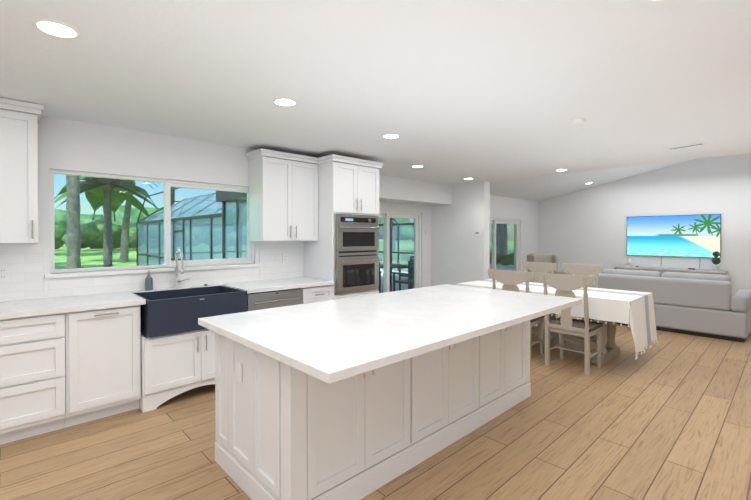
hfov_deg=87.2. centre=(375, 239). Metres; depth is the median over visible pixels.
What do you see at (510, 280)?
dining chair
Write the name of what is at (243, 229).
screen enclosure
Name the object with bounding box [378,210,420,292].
sliding glass door
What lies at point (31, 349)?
base cabinet
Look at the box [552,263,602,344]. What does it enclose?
dining chair
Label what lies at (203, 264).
window
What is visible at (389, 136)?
recessed light
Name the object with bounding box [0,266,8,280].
outlet
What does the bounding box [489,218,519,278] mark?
window
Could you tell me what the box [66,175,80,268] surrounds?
palm tree
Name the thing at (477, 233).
thermostat
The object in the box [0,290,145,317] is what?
countertop
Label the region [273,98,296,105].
recessed light
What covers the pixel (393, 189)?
wall
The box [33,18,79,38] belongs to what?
recessed light
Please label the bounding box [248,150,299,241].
upper cabinet
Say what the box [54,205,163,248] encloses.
tree
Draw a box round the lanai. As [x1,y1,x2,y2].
[136,187,413,292]
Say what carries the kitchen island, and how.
on the floor
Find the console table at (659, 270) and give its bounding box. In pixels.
[614,266,725,274]
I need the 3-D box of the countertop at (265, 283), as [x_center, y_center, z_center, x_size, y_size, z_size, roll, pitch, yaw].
[-1.082,0.492,4.394,1.073,0.040,0.642,-1,1,-43]
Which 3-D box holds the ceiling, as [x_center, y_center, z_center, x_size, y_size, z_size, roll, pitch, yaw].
[2.410,-1.958,3.435,14.700,1.942,8.800,-1,1,-43]
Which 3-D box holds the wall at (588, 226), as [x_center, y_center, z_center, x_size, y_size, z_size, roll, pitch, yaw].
[7.686,-0.879,8.418,0.200,4.469,8.800,-1,1,-43]
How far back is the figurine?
9.54 m
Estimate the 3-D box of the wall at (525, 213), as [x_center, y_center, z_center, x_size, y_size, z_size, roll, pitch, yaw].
[1.971,0.050,8.949,7.800,2.600,0.200,-1,1,-43]
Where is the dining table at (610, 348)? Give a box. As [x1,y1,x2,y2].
[531,302,630,364]
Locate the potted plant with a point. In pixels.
(716, 260)
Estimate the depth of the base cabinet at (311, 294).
4.41 m
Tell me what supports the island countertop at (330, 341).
on the kitchen island
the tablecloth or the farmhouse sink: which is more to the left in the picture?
the farmhouse sink
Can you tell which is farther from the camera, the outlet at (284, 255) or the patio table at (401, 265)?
the patio table at (401, 265)
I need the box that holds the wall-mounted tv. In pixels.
[627,214,720,267]
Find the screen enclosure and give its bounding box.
[137,193,513,271]
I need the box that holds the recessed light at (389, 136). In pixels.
[382,134,399,138]
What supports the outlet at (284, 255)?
attached to the wall at (68, 145)
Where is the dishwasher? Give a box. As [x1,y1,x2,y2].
[247,288,302,310]
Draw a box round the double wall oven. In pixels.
[334,214,380,294]
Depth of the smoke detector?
3.35 m
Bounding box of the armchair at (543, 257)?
[527,253,572,281]
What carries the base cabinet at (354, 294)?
on the floor
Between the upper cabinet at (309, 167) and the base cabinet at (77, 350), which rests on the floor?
the base cabinet at (77, 350)
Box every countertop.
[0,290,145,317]
[198,284,581,383]
[220,278,333,293]
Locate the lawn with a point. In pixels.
(132, 258)
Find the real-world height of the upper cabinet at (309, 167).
0.955 m
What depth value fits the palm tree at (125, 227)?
23.18 m
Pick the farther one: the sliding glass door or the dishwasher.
the sliding glass door
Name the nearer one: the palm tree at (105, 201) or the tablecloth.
the tablecloth
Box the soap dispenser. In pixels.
[145,270,152,290]
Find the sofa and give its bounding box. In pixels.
[589,269,750,342]
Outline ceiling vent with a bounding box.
[667,143,706,149]
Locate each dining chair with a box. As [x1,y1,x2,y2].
[488,269,544,360]
[522,261,557,335]
[538,273,603,375]
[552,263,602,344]
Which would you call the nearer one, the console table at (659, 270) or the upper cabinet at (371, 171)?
the upper cabinet at (371, 171)
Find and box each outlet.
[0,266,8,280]
[282,253,287,262]
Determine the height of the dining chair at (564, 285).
1.030 m
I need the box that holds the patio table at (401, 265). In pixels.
[380,263,412,291]
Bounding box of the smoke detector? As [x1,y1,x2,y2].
[569,118,585,124]
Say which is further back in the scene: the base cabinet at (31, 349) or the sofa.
the sofa
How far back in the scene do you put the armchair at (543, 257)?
9.28 m
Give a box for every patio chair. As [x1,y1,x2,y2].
[392,260,413,290]
[398,256,413,290]
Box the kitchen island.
[215,320,530,499]
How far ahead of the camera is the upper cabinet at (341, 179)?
4.67 m
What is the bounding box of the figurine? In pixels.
[624,258,632,265]
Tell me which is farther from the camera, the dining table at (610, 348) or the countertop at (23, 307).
the dining table at (610, 348)
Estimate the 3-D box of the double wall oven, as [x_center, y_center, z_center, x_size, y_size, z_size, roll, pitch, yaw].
[-0.384,0.164,4.975,0.684,0.934,0.666,-1,1,-43]
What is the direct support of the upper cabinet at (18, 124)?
attached to the wall at (68, 145)
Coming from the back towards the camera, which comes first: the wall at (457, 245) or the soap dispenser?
the wall at (457, 245)
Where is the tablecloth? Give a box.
[456,279,657,359]
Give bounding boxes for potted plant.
[711,251,720,270]
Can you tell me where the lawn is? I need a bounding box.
[55,244,136,268]
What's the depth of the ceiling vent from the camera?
4.34 m
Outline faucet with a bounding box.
[174,248,188,287]
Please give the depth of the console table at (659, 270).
8.80 m
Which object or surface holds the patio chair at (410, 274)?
on the lanai
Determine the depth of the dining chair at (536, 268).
6.10 m
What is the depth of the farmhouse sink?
3.42 m
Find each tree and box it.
[54,176,159,266]
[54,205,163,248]
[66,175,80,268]
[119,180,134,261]
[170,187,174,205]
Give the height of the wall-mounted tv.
1.185 m
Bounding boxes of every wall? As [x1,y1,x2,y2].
[38,116,258,278]
[379,174,450,205]
[379,195,538,287]
[431,181,489,285]
[539,153,750,292]
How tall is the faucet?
0.396 m
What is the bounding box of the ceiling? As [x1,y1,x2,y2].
[0,0,750,201]
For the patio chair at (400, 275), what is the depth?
10.38 m
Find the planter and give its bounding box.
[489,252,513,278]
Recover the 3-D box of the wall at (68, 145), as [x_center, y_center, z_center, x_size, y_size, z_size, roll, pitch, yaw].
[-2.829,0.103,3.326,6.900,2.600,0.200,-1,1,-43]
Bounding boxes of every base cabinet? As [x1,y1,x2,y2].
[0,314,63,444]
[64,302,147,427]
[140,329,214,412]
[272,286,339,303]
[340,289,378,298]
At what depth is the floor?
2.70 m
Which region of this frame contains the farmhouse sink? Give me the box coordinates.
[132,285,246,337]
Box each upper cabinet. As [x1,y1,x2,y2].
[0,102,39,245]
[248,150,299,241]
[300,158,319,241]
[320,158,363,217]
[364,162,379,215]
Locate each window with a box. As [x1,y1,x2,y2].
[44,169,259,278]
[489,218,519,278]
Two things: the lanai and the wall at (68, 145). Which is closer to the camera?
the wall at (68, 145)
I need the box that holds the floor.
[0,314,750,499]
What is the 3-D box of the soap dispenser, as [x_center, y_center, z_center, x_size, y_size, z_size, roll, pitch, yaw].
[-2.157,0.382,3.753,0.067,0.192,0.069,-1,1,-43]
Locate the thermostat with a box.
[474,231,480,235]

